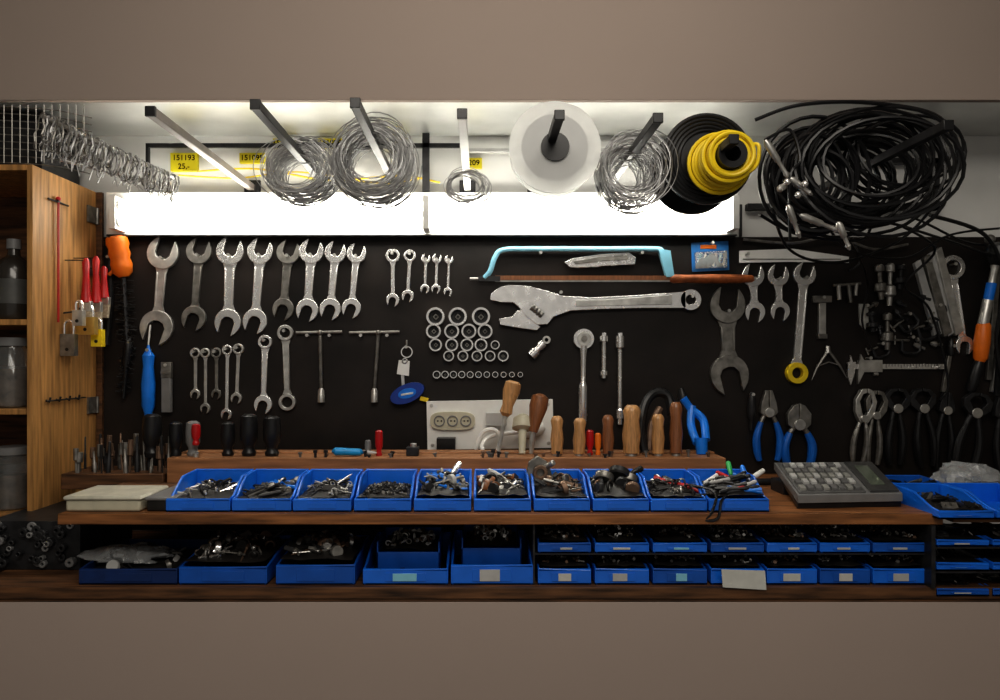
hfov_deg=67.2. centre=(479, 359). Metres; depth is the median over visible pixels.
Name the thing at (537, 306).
wrench
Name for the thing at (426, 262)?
wrench
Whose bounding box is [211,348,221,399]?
wrench
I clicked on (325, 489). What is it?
fittings
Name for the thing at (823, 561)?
bolts
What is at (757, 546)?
bin
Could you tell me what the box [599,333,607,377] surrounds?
bar
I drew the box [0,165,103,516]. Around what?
upper cabinet
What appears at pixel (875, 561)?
nuts
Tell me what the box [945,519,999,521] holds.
shelf
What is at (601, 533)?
bolts
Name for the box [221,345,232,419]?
wrench
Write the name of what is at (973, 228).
loose cable
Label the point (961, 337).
wrench
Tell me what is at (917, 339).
g-clamp
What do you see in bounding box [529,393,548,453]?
chisel
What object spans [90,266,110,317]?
paintbrush
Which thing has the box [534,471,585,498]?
scraps
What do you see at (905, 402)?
pincers
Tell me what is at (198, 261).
wrench
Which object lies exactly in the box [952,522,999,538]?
bolts
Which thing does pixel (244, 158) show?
price label
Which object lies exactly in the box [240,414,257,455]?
screwdriver
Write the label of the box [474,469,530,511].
bin
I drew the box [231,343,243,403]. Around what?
wrench
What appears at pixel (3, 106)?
wire basket
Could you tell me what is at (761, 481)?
rod
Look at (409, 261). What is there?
wrench
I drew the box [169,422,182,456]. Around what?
screwdriver
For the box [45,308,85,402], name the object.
wall hooks
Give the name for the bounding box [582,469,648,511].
bin
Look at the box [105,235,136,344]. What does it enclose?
brush
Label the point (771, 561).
nuts
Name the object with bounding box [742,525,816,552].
bin
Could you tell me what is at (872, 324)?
drill chuck
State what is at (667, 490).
clips
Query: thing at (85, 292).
paintbrush
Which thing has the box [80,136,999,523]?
wall
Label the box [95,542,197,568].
scraps
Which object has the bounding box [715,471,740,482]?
marker pen
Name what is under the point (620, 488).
discs
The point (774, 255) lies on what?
ruler
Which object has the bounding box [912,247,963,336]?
stack
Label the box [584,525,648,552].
bin
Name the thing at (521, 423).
mallet
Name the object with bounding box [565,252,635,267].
utility knife
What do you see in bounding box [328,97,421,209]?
coil
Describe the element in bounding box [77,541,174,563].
plastic bag
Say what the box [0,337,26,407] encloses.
storage jar
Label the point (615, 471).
discs
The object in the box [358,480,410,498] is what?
bolts
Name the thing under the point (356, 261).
wrench
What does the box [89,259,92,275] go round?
hinge
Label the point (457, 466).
knife
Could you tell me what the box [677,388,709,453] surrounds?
pliers
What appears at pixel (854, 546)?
bin
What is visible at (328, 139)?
price label
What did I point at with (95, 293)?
paintbrush
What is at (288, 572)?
bin
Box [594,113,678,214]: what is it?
coil
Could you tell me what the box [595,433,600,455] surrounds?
screwdriver
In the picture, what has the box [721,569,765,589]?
paper card
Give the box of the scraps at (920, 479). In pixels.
[890,478,936,482]
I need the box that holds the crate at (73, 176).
[0,112,79,184]
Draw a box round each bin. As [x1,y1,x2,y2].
[79,539,208,584]
[166,469,253,511]
[179,535,293,584]
[232,469,308,511]
[276,535,370,584]
[293,469,362,511]
[354,469,417,511]
[363,532,451,584]
[377,527,442,568]
[414,469,471,511]
[451,530,532,584]
[462,525,521,564]
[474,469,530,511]
[530,469,589,511]
[535,525,590,552]
[535,555,590,584]
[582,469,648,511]
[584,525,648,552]
[584,555,648,584]
[637,525,706,552]
[637,555,706,584]
[639,469,706,511]
[687,469,768,511]
[689,525,763,552]
[692,555,763,584]
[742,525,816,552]
[747,555,816,584]
[788,525,869,552]
[797,555,869,584]
[836,525,923,552]
[846,555,923,584]
[885,475,941,482]
[893,483,993,518]
[936,535,988,546]
[936,558,988,570]
[936,583,988,595]
[942,483,999,518]
[950,527,999,546]
[955,549,999,570]
[984,583,999,595]
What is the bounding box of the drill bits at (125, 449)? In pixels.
[73,433,169,472]
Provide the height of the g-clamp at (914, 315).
0.048 m
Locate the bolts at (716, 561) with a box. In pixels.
[702,555,758,567]
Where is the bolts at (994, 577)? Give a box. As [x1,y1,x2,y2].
[970,573,999,584]
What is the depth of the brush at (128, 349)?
1.58 m
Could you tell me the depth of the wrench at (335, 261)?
1.59 m
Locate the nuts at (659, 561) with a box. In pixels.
[646,555,701,567]
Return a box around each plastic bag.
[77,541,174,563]
[929,461,999,482]
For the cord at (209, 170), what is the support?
hanging from the wall
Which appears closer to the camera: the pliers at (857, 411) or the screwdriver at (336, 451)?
the screwdriver at (336, 451)
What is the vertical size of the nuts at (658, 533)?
0.030 m
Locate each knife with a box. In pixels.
[451,461,461,472]
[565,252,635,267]
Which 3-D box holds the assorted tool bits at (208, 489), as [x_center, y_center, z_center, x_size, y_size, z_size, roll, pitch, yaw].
[-0.448,0.219,1.260,0.092,0.040,0.117,0,0,0]
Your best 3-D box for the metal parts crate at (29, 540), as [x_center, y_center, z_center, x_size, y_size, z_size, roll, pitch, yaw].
[-0.761,0.315,1.370,0.159,0.083,0.204,0,0,0]
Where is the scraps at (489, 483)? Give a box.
[477,471,526,498]
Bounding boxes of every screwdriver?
[141,325,155,414]
[142,414,161,457]
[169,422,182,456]
[185,421,199,455]
[191,424,200,456]
[220,422,235,455]
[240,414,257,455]
[263,416,280,455]
[332,474,351,484]
[365,440,370,454]
[375,430,382,455]
[487,468,523,487]
[586,430,593,455]
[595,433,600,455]
[630,466,643,474]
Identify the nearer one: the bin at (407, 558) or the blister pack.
the bin at (407, 558)
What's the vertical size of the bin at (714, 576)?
0.028 m
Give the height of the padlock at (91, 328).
0.062 m
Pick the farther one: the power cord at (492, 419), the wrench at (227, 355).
the wrench at (227, 355)
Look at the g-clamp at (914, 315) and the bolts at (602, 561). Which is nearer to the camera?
the bolts at (602, 561)
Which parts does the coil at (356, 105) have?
steel wire coil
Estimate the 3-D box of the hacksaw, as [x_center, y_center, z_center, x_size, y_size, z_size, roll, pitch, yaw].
[0.279,-0.201,1.585,0.600,0.078,0.019,0,0,0]
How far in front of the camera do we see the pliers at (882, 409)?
1.58 m
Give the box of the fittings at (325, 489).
[298,477,353,498]
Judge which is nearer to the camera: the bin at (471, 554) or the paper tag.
the bin at (471, 554)
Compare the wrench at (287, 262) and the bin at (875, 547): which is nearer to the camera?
the bin at (875, 547)
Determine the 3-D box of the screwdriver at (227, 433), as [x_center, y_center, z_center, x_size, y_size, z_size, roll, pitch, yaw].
[-0.482,0.152,1.438,0.028,0.066,0.028,0,0,0]
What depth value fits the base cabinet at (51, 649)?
1.18 m
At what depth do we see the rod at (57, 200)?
1.44 m
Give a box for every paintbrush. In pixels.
[65,258,92,316]
[73,256,102,328]
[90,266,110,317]
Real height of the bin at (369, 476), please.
0.050 m
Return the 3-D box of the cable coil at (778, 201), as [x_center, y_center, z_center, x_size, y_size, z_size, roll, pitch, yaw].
[0.570,-0.316,1.296,0.180,0.206,0.106,0,0,0]
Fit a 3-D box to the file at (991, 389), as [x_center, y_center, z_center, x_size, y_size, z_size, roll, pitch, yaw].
[1.104,-0.045,1.591,0.045,0.226,0.019,0,0,0]
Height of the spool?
0.151 m
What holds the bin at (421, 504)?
on the workbench
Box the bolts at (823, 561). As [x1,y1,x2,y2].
[805,555,863,567]
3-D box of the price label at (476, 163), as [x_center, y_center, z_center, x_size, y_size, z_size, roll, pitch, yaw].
[-0.013,-0.419,1.604,0.034,0.021,0.010,0,0,0]
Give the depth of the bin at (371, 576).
1.20 m
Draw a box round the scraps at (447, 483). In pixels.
[418,468,468,498]
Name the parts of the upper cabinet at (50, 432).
hinge, hinge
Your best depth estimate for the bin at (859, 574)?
1.20 m
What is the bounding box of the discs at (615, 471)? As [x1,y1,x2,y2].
[594,465,637,482]
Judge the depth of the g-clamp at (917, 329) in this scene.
1.59 m
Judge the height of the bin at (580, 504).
0.050 m
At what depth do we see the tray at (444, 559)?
1.30 m
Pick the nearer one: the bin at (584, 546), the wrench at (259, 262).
the bin at (584, 546)
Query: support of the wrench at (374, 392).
attached to the board
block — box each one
[61,466,166,488]
[167,402,725,488]
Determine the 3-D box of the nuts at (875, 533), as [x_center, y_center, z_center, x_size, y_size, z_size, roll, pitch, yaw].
[0.669,0.289,1.258,0.079,0.030,0.112,0,0,0]
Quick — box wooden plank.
[118,483,176,487]
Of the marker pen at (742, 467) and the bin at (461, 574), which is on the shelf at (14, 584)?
the bin at (461, 574)
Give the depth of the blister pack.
1.60 m
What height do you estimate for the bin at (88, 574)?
0.033 m
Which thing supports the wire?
on the workbench
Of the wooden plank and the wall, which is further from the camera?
the wall
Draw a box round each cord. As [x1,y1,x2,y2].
[178,168,439,183]
[474,413,544,449]
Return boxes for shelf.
[0,525,999,598]
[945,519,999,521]
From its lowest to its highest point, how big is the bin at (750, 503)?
0.050 m
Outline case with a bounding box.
[63,485,168,510]
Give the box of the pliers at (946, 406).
[933,392,954,470]
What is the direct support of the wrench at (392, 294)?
hanging from the board
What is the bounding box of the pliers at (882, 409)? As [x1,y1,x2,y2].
[863,390,887,464]
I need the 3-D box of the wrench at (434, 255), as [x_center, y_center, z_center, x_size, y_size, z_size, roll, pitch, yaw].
[-0.092,-0.183,1.597,0.022,0.085,0.006,0,0,0]
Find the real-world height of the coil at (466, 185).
0.119 m
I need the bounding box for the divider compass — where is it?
[812,346,846,379]
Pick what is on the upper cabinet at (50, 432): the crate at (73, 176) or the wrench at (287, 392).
the crate at (73, 176)
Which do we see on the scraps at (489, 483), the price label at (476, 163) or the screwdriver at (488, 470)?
the screwdriver at (488, 470)
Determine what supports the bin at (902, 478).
on the shelf at (951, 520)
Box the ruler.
[739,249,848,262]
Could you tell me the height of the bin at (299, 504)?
0.050 m
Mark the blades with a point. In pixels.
(274, 489)
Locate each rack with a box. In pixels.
[526,525,935,584]
[890,524,999,587]
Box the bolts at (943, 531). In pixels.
[936,523,982,538]
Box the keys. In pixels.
[397,340,412,384]
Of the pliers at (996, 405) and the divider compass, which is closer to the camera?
the pliers at (996, 405)
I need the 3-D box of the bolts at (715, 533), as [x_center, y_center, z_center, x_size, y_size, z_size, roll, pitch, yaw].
[0.409,0.290,1.258,0.074,0.029,0.112,0,0,0]
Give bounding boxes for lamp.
[106,192,739,237]
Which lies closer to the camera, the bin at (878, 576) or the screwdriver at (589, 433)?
the bin at (878, 576)
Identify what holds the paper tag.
attached to the board
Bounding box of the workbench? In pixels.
[58,474,942,536]
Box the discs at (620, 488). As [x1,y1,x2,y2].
[590,475,644,498]
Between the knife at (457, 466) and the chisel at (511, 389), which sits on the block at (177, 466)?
the chisel at (511, 389)
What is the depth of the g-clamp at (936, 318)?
1.59 m
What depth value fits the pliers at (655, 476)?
1.25 m
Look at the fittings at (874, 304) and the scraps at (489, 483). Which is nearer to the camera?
the scraps at (489, 483)
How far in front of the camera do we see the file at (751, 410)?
1.58 m
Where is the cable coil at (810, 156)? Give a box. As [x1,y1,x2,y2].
[782,105,966,238]
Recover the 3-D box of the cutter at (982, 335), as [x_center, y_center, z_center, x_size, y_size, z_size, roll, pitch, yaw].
[1.064,-0.092,1.569,0.059,0.334,0.082,0,0,-44]
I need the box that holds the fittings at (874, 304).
[868,295,942,349]
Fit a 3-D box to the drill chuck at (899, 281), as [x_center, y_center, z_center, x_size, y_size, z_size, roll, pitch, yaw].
[0.886,-0.175,1.587,0.025,0.054,0.025,0,0,0]
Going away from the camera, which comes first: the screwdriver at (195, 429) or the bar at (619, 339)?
the screwdriver at (195, 429)
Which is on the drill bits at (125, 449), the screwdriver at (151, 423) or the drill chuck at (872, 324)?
the screwdriver at (151, 423)
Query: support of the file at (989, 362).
attached to the board
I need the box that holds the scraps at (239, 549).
[185,528,287,566]
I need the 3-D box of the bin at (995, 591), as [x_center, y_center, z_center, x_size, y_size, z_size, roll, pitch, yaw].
[0.844,0.367,1.240,0.082,0.022,0.125,0,0,0]
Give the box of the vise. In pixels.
[406,443,418,455]
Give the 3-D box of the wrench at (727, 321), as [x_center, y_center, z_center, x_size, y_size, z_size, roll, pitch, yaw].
[0.527,-0.040,1.594,0.082,0.229,0.013,0,0,0]
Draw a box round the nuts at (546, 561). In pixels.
[538,555,586,567]
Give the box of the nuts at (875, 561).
[854,555,919,567]
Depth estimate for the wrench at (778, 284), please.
1.59 m
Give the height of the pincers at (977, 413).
0.177 m
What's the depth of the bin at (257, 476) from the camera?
1.22 m
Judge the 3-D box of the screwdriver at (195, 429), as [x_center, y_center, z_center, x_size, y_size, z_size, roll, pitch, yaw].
[-0.537,0.152,1.421,0.017,0.063,0.017,0,0,0]
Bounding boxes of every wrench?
[139,237,179,345]
[181,237,211,330]
[190,348,200,399]
[200,348,210,413]
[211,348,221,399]
[214,237,243,335]
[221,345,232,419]
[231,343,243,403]
[243,237,273,333]
[254,335,272,413]
[272,240,299,320]
[277,325,295,410]
[296,238,323,321]
[296,330,342,401]
[319,241,346,320]
[342,243,366,318]
[349,330,399,401]
[386,249,399,306]
[402,250,415,301]
[420,254,429,293]
[431,254,441,293]
[444,255,452,295]
[490,285,700,329]
[573,329,593,422]
[709,287,748,394]
[741,264,764,322]
[767,264,789,320]
[785,262,815,383]
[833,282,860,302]
[945,255,972,353]
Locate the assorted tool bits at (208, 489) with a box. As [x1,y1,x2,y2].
[177,478,237,498]
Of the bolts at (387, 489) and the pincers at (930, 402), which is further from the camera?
the pincers at (930, 402)
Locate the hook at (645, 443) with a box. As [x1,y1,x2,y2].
[639,388,674,452]
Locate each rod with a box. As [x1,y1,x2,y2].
[47,196,68,321]
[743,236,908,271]
[756,478,770,484]
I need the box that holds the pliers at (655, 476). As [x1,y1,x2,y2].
[653,475,701,492]
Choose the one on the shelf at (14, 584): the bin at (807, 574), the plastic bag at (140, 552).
the bin at (807, 574)
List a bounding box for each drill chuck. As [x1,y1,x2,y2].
[866,311,878,331]
[874,264,886,299]
[881,312,893,349]
[884,263,895,305]
[893,264,905,289]
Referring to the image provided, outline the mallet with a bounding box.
[512,413,529,453]
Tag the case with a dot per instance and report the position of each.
(99, 497)
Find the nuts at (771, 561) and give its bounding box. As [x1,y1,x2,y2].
[755,555,811,567]
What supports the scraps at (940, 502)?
in the bin at (911, 498)
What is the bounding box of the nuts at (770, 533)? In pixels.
[745,525,810,542]
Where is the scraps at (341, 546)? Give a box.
[281,526,366,564]
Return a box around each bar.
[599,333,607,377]
[616,333,623,424]
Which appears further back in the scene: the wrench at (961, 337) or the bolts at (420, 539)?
the wrench at (961, 337)
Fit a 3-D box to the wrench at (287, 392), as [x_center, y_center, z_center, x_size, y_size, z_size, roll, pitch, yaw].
[-0.410,0.017,1.595,0.039,0.182,0.010,0,0,0]
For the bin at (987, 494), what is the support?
on the shelf at (951, 520)
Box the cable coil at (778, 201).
[757,115,871,236]
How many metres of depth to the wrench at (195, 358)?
1.60 m
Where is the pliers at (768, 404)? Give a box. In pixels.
[752,390,783,460]
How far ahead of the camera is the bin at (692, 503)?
1.20 m
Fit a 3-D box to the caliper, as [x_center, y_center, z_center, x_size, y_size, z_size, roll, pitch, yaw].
[0.881,0.020,1.594,0.204,0.066,0.009,0,0,0]
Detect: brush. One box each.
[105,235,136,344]
[115,338,135,398]
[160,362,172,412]
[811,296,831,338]
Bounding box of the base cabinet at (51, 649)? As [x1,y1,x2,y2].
[0,570,999,699]
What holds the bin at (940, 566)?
on the rack at (926, 533)
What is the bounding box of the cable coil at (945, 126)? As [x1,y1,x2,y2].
[819,111,966,206]
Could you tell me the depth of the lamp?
1.57 m
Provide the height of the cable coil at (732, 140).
0.103 m
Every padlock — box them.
[60,320,77,355]
[72,300,85,325]
[76,306,97,334]
[91,318,104,346]
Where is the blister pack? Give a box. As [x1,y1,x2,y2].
[691,241,728,271]
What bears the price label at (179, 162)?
attached to the wall
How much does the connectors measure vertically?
0.194 m
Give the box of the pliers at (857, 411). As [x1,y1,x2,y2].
[849,388,876,461]
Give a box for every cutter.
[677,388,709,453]
[965,234,999,395]
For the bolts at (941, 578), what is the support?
in the bin at (939, 591)
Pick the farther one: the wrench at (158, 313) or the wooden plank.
the wrench at (158, 313)
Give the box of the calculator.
[774,462,902,502]
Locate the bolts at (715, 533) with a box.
[693,525,757,542]
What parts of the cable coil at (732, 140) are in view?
yellow hose coil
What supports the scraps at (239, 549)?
in the bin at (190, 572)
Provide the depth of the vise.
1.43 m
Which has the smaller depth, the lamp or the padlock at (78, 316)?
the padlock at (78, 316)
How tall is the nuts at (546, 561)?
0.042 m
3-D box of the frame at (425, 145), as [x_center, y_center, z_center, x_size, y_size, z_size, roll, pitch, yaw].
[-0.117,-0.415,1.589,1.170,0.123,0.021,0,0,0]
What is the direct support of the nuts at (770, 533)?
in the bin at (803, 546)
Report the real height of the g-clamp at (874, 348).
0.037 m
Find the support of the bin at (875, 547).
on the rack at (530, 529)
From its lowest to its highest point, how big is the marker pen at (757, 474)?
0.033 m
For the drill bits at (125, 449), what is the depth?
1.43 m
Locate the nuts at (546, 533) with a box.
[536,525,586,542]
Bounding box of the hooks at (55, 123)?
[33,112,179,206]
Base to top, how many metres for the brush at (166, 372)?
0.106 m
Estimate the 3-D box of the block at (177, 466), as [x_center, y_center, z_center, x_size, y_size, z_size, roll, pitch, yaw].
[-0.063,0.161,1.458,1.045,0.161,0.106,0,0,0]
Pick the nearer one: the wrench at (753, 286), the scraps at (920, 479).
the scraps at (920, 479)
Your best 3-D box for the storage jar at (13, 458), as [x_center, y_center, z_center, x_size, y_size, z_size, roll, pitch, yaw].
[-0.889,0.222,1.430,0.072,0.116,0.072,0,0,0]
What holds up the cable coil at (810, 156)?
hanging from the cable coil at (945, 126)
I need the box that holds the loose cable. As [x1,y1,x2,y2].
[754,100,999,400]
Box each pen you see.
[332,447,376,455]
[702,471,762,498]
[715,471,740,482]
[726,461,732,475]
[740,465,747,481]
[746,468,764,481]
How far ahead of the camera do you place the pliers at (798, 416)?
1.58 m
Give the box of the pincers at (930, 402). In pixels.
[909,388,937,467]
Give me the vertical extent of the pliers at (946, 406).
0.167 m
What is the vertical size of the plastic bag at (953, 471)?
0.054 m
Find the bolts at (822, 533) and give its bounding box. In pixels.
[794,525,864,542]
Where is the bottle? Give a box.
[0,239,26,318]
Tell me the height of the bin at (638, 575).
0.028 m
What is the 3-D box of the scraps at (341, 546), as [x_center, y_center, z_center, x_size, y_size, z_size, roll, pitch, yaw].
[-0.262,0.323,1.281,0.116,0.062,0.159,0,0,0]
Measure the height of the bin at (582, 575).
0.028 m
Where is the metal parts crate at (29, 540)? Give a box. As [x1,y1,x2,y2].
[0,500,131,569]
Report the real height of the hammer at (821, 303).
0.092 m
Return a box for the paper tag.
[858,304,868,328]
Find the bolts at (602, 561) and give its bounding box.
[592,555,644,567]
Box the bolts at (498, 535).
[465,525,516,545]
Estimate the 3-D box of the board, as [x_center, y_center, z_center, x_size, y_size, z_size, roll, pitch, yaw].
[0.294,-0.003,1.605,2.213,0.517,0.009,0,0,0]
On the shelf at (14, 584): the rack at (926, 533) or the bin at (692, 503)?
the rack at (926, 533)
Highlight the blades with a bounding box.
[239,476,297,498]
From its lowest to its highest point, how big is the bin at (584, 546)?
0.020 m
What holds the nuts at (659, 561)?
in the bin at (692, 575)
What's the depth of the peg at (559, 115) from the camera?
1.15 m
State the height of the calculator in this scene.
0.043 m
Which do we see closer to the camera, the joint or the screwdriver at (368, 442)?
the screwdriver at (368, 442)
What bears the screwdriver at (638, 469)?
on the discs at (620, 488)
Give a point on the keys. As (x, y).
(403, 366)
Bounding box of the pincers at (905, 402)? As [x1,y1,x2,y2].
[884,388,911,464]
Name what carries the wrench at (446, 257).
attached to the board
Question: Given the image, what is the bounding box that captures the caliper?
[846,354,943,384]
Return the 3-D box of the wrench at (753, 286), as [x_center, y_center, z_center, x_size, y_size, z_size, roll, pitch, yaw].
[0.580,-0.142,1.596,0.049,0.125,0.008,0,0,0]
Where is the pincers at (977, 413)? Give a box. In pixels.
[951,392,992,463]
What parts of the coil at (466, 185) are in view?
steel wire coil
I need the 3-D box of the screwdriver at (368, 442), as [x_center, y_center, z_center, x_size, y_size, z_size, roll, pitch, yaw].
[-0.214,0.169,1.438,0.013,0.032,0.013,0,0,0]
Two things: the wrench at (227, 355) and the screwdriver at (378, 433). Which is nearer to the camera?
the screwdriver at (378, 433)
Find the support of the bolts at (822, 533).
in the bin at (854, 546)
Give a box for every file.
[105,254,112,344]
[747,392,755,430]
[940,338,955,391]
[985,268,999,379]
[989,325,999,391]
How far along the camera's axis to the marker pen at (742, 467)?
1.30 m
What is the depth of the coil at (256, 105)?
1.34 m
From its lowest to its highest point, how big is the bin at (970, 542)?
0.016 m
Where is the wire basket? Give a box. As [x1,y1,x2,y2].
[0,105,91,173]
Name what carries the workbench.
on the shelf at (14, 584)
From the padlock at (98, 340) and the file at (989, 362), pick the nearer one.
the padlock at (98, 340)
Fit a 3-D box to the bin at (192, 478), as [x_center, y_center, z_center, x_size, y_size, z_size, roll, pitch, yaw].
[-0.448,0.216,1.259,0.104,0.050,0.129,0,0,0]
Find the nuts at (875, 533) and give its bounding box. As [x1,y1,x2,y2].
[843,525,920,542]
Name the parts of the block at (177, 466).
file handle, file handle, file handle, file handle, file handle, file handle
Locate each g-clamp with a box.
[865,345,890,358]
[890,311,919,332]
[894,336,921,354]
[908,320,940,341]
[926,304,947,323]
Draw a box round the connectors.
[764,128,850,249]
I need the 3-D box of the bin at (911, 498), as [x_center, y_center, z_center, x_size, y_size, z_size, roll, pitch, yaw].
[0.753,0.229,1.232,0.087,0.034,0.140,0,0,0]
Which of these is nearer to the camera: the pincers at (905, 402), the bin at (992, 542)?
the bin at (992, 542)
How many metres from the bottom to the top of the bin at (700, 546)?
0.020 m
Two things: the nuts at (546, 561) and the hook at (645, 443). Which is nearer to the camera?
the nuts at (546, 561)
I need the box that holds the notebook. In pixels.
[771,474,900,508]
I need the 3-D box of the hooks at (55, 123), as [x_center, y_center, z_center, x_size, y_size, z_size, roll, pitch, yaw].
[-0.685,-0.346,1.344,0.130,0.102,0.329,0,0,19]
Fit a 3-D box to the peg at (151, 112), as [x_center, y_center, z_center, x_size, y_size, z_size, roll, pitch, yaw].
[-0.485,-0.369,1.356,0.034,0.028,0.504,0,0,0]
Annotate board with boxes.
[104,237,999,477]
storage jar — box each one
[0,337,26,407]
[0,444,26,510]
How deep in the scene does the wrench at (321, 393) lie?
1.59 m
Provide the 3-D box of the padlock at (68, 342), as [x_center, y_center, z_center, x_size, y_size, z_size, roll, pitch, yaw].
[-0.798,-0.043,1.459,0.028,0.071,0.016,0,0,0]
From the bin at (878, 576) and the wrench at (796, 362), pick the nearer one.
the bin at (878, 576)
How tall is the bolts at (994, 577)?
0.021 m
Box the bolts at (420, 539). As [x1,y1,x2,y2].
[381,527,438,549]
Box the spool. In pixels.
[509,101,600,196]
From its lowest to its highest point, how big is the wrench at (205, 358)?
0.139 m
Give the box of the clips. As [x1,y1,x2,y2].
[646,474,701,498]
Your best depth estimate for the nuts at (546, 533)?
1.24 m
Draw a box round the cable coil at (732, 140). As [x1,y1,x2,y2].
[687,130,760,194]
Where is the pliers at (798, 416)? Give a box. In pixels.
[781,403,816,462]
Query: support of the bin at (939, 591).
on the shelf at (14, 584)
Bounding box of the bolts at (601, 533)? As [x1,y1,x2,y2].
[588,525,643,542]
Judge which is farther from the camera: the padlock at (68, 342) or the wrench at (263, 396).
the wrench at (263, 396)
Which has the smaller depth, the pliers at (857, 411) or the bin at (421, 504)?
the bin at (421, 504)
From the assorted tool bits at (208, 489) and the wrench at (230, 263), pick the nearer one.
the assorted tool bits at (208, 489)
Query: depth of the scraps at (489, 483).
1.23 m
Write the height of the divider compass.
0.073 m
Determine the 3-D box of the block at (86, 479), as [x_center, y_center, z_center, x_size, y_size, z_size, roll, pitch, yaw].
[-0.687,0.227,1.460,0.192,0.029,0.111,0,0,0]
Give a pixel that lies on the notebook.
(777, 484)
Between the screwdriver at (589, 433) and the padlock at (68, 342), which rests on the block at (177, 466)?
the screwdriver at (589, 433)
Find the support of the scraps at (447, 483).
in the bin at (421, 504)
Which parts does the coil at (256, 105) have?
steel wire coil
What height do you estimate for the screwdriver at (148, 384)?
0.194 m
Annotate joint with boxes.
[528,336,550,358]
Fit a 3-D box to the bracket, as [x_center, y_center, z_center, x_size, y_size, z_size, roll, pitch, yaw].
[0.103,0.189,1.273,0.048,0.051,0.033,0,0,0]
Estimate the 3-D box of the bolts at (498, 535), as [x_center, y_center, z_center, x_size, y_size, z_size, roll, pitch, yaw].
[0.019,0.316,1.296,0.086,0.068,0.095,0,0,0]
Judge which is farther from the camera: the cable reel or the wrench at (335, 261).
the wrench at (335, 261)
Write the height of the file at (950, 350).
0.116 m
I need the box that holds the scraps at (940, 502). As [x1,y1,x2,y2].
[917,491,985,510]
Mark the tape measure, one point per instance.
(409, 392)
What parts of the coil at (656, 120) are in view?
steel wire coil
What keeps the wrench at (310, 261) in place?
attached to the board
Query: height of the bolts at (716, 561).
0.042 m
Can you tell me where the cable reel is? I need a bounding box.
[650,113,749,214]
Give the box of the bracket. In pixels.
[526,456,555,485]
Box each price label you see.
[170,153,198,171]
[239,153,265,163]
[318,138,341,148]
[469,158,481,168]
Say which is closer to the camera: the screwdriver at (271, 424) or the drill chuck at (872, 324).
the screwdriver at (271, 424)
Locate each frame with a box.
[146,133,656,191]
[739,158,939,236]
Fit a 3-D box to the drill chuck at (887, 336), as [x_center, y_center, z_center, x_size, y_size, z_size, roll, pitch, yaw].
[0.860,-0.061,1.587,0.025,0.079,0.025,0,0,0]
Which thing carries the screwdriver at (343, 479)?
on the fittings at (325, 489)
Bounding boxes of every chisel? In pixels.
[496,380,520,454]
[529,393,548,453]
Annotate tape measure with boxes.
[390,382,428,403]
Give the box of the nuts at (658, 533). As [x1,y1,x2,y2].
[641,525,701,542]
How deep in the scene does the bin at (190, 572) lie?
1.20 m
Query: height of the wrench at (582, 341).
0.202 m
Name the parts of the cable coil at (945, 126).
black cable coil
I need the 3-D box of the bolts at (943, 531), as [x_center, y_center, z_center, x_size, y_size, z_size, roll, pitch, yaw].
[0.757,0.280,1.240,0.072,0.020,0.112,0,0,0]
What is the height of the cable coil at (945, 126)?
0.162 m
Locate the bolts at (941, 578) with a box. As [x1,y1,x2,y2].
[936,573,969,585]
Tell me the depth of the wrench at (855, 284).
1.59 m
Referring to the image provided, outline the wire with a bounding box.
[655,479,727,521]
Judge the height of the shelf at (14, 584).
0.101 m
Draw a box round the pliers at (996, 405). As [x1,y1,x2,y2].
[992,397,999,471]
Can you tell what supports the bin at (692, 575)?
on the shelf at (14, 584)
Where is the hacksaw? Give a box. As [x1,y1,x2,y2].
[470,246,753,282]
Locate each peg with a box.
[145,106,260,191]
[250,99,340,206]
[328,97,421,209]
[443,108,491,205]
[527,110,564,191]
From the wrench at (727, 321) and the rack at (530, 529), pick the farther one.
the wrench at (727, 321)
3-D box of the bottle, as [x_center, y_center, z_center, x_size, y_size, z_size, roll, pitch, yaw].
[-0.881,-0.151,1.421,0.064,0.152,0.064,0,0,0]
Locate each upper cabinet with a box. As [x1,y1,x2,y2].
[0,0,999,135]
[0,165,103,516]

